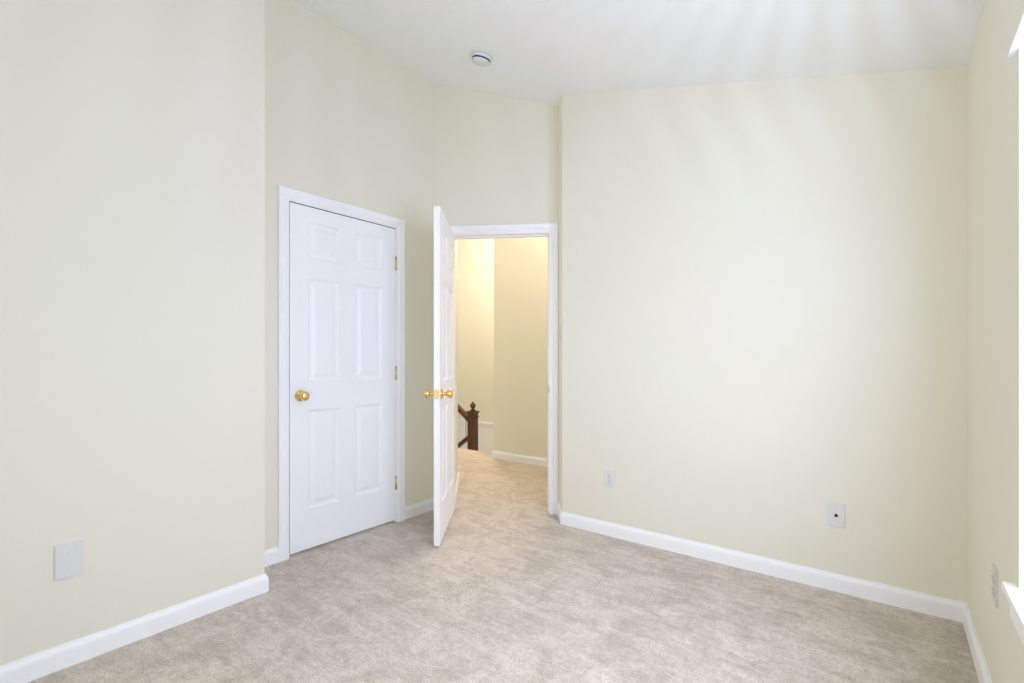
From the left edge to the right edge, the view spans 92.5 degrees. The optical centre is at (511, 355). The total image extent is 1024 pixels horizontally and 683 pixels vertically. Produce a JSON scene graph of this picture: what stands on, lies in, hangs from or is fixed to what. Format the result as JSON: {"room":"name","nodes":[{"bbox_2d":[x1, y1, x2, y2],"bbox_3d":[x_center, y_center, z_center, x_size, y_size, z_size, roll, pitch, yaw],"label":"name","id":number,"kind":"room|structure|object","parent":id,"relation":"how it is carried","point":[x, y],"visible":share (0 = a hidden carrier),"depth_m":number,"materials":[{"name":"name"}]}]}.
{"room":"empty bedroom","nodes":[
{"label":"empty bedroom","id":0,"kind":"room"},
{"bbox_2d":[0,0,285,665],"bbox_3d":[-1.989,-0.575,1.720,0.410,3.450,2.538,0,0,38],"label":"wall","id":1,"kind":"structure","parent":0,"point":[142,160],"depth_m":1.99,"materials":[{"name":"paint"}]},
{"bbox_2d":[54,540,82,581],"bbox_3d":[-1.647,0.760,1.821,0.008,0.130,0.082,0,0,38],"label":"wall plate","id":2,"kind":"object","parent":1,"relation":"attached to","point":[68,560],"visible":1,"depth_m":1.82,"materials":[{"name":"plastic"}]},
{"bbox_2d":[0,566,268,682],"bbox_3d":[-1.849,1.107,1.553,0.014,0.086,2.144,0,0,38],"label":"baseboard","id":3,"kind":"structure","parent":1,"relation":"attached to","point":[47,661],"depth_m":1.95,"materials":[{"name":"paint"}]},
{"bbox_2d":[278,185,404,561],"bbox_3d":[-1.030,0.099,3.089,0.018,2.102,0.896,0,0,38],"label":"trim","id":4,"kind":"structure","parent":1,"relation":"attached to","point":[285,195],"depth_m":2.78,"materials":[{"name":"paint"}]},
{"bbox_2d":[286,0,397,217],"bbox_3d":[-1.085,-1.603,3.131,0.120,1.395,0.802,0,0,38],"label":"wall","id":5,"kind":"structure","parent":0,"point":[341,116],"depth_m":3.05,"materials":[{"name":"paint"}]},
{"bbox_2d":[398,64,457,506],"bbox_3d":[-0.648,-0.575,3.962,0.614,3.450,1.048,0,0,38],"label":"wall","id":6,"kind":"structure","parent":0,"point":[422,147],"depth_m":3.58,"materials":[{"name":"paint"}]},
{"bbox_2d":[290,202,396,553],"bbox_3d":[-1.053,0.128,3.110,0.175,2.015,0.773,0,0,38],"label":"closet door","id":7,"kind":"structure","parent":6,"relation":"in","point":[343,378],"depth_m":3.06,"materials":[{"name":"paint"}]},
{"bbox_2d":[405,498,433,519],"bbox_3d":[-0.645,1.107,3.561,0.053,0.086,0.320,0,0,38],"label":"baseboard","id":8,"kind":"structure","parent":6,"relation":"attached to","point":[418,508],"depth_m":3.55,"materials":[{"name":"paint"}]},
{"bbox_2d":[424,206,454,545],"bbox_3d":[-0.446,0.120,3.296,0.175,2.030,0.752,0,0,1],"label":"entry door","id":9,"kind":"structure","parent":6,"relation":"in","point":[443,393],"depth_m":3.10,"materials":[{"name":"paint"}]},
{"bbox_2d":[455,473,458,503],"bbox_3d":[-0.468,1.107,4.158,0.014,0.086,0.703,0,0,-4],"label":"baseboard","id":10,"kind":"structure","parent":6,"relation":"attached to","point":[456,485],"depth_m":4.11,"materials":[{"name":"paint"}]},
{"bbox_2d":[458,239,493,422],"bbox_3d":[-0.070,-0.255,7.702,2.690,4.090,0.120,0,0,38],"label":"wall","id":11,"kind":"structure","parent":0,"point":[476,321],"depth_m":8.02,"materials":[{"name":"paint"}]},
{"bbox_2d":[460,419,493,452],"bbox_3d":[-0.125,1.377,7.647,2.470,0.625,0.035,0,0,38],"label":"trim","id":12,"kind":"structure","parent":11,"relation":"attached to","point":[485,436],"depth_m":7.89,"materials":[{"name":"paint"}]},
{"bbox_2d":[447,87,551,225],"bbox_3d":[-0.091,-1.610,3.685,0.780,1.380,0.120,0,0,7],"label":"wall","id":13,"kind":"structure","parent":0,"point":[499,160],"depth_m":3.63,"materials":[{"name":"paint"}]},
{"bbox_2d":[27,448,978,682],"bbox_3d":[-1.033,1.200,2.878,7.050,0.100,5.600,0,0,38],"label":"floor","id":14,"kind":"structure","parent":0,"point":[510,579],"depth_m":2.12,"materials":[{"name":"beige carpet"}]},
{"bbox_2d":[494,237,547,458],"bbox_3d":[1.528,-0.255,4.263,4.280,4.090,0.120,0,0,38],"label":"wall","id":15,"kind":"structure","parent":0,"point":[521,346],"depth_m":5.24,"materials":[{"name":"paint"}]},
{"bbox_2d":[492,450,547,466],"bbox_3d":[1.482,1.107,4.214,4.294,0.086,0.014,0,0,38],"label":"baseboard","id":16,"kind":"structure","parent":15,"relation":"attached to","point":[531,460],"depth_m":5.26,"materials":[{"name":"paint"}]},
{"bbox_2d":[293,0,983,105],"bbox_3d":[-0.357,-1.709,1.570,3.212,0.971,4.252,0,0,38],"label":"ceiling","id":17,"kind":"structure","parent":0,"point":[552,52],"depth_m":2.46,"materials":[{"name":"paint"}]},
{"bbox_2d":[471,51,491,66],"bbox_3d":[-0.186,-1.828,3.017,0.127,0.070,0.128,0,0,38],"label":"smoke detector","id":18,"kind":"object","parent":17,"relation":"attached to","point":[481,59],"visible":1,"depth_m":2.98,"materials":[{"name":"plastic"}]},
{"bbox_2d":[552,66,966,602],"bbox_3d":[1.132,-0.575,2.906,2.282,3.450,0.246,0,0,38],"label":"wall","id":19,"kind":"structure","parent":0,"point":[762,312],"depth_m":2.56,"materials":[{"name":"paint"}]},
{"bbox_2d":[450,223,557,513],"bbox_3d":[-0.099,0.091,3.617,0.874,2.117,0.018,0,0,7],"label":"door frame","id":20,"kind":"structure","parent":19,"relation":"attached to","point":[551,229],"depth_m":3.57,"materials":[{"name":"paint"}]},
{"bbox_2d":[557,326,560,342],"bbox_3d":[0.341,-0.155,3.470,0.047,0.117,0.059,0,0,38],"label":"light switch","id":21,"kind":"object","parent":19,"relation":"attached to","point":[559,332],"visible":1,"depth_m":3.46,"materials":[{"name":"plastic"}]},
{"bbox_2d":[605,469,614,487],"bbox_3d":[0.625,0.784,3.135,0.072,0.117,0.009,0,0,38],"label":"outlet","id":22,"kind":"object","parent":19,"relation":"attached to","point":[609,478],"visible":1,"depth_m":3.13,"materials":[{"name":"plastic"}]},
{"bbox_2d":[557,506,956,621],"bbox_3d":[1.138,1.107,2.738,2.027,0.086,0.014,0,0,38],"label":"baseboard","id":23,"kind":"structure","parent":19,"relation":"attached to","point":[941,607],"depth_m":2.54,"materials":[{"name":"paint"}]},
{"bbox_2d":[827,502,844,528],"bbox_3d":[1.583,0.779,2.394,0.072,0.117,0.015,0,0,38],"label":"outlet","id":24,"kind":"object","parent":19,"relation":"attached to","point":[835,514],"visible":1,"depth_m":2.39,"materials":[{"name":"plastic"}]},
{"bbox_2d":[967,0,1023,682],"bbox_3d":[0.883,-0.575,0.589,0.150,3.450,4.250,0,0,38],"label":"wall","id":25,"kind":"structure","parent":0,"point":[995,305],"depth_m":1.54,"materials":[{"name":"paint"}]},
{"bbox_2d":[957,601,991,682],"bbox_3d":[0.775,1.107,0.584,0.014,0.086,3.870,0,0,38],"label":"baseboard","id":26,"kind":"structure","parent":25,"relation":"attached to","point":[963,613],"depth_m":1.87,"materials":[{"name":"paint"}]},
{"bbox_2d":[992,563,997,608],"bbox_3d":[1.510,0.717,1.534,0.009,0.117,0.072,0,0,38],"label":"outlet","id":27,"kind":"object","parent":25,"relation":"attached to","point":[994,584],"visible":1,"depth_m":1.52,"materials":[{"name":"plastic"}]},
{"bbox_2d":[1002,581,1023,644],"bbox_3d":[0.995,0.642,0.811,0.113,0.085,1.170,0,0,38],"label":"trim","id":28,"kind":"structure","parent":25,"relation":"attached to","point":[1014,593],"depth_m":1.21,"materials":[{"name":"paint"}]},
{"bbox_2d":[1006,10,1023,58],"bbox_3d":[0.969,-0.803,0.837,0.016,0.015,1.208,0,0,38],"label":"window valance","id":29,"kind":"object","parent":25,"relation":"attached to","point":[1018,36],"visible":1,"depth_m":1.24,"materials":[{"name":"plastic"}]},
{"bbox_3d":[-0.543,1.740,7.088,2.690,0.100,1.670,0,0,38],"label":"floor","id":30,"kind":"structure","parent":0,"visible":0},
{"bbox_2d":[458,402,478,450],"bbox_3d":[-1.170,0.958,6.997,1.768,2.558,0.124,0,0,38],"label":"stair railing","id":31,"kind":"object","parent":30,"relation":"on","point":[470,427],"visible":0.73,"depth_m":6.48,"materials":[{"name":"brown wood"}]}
]}

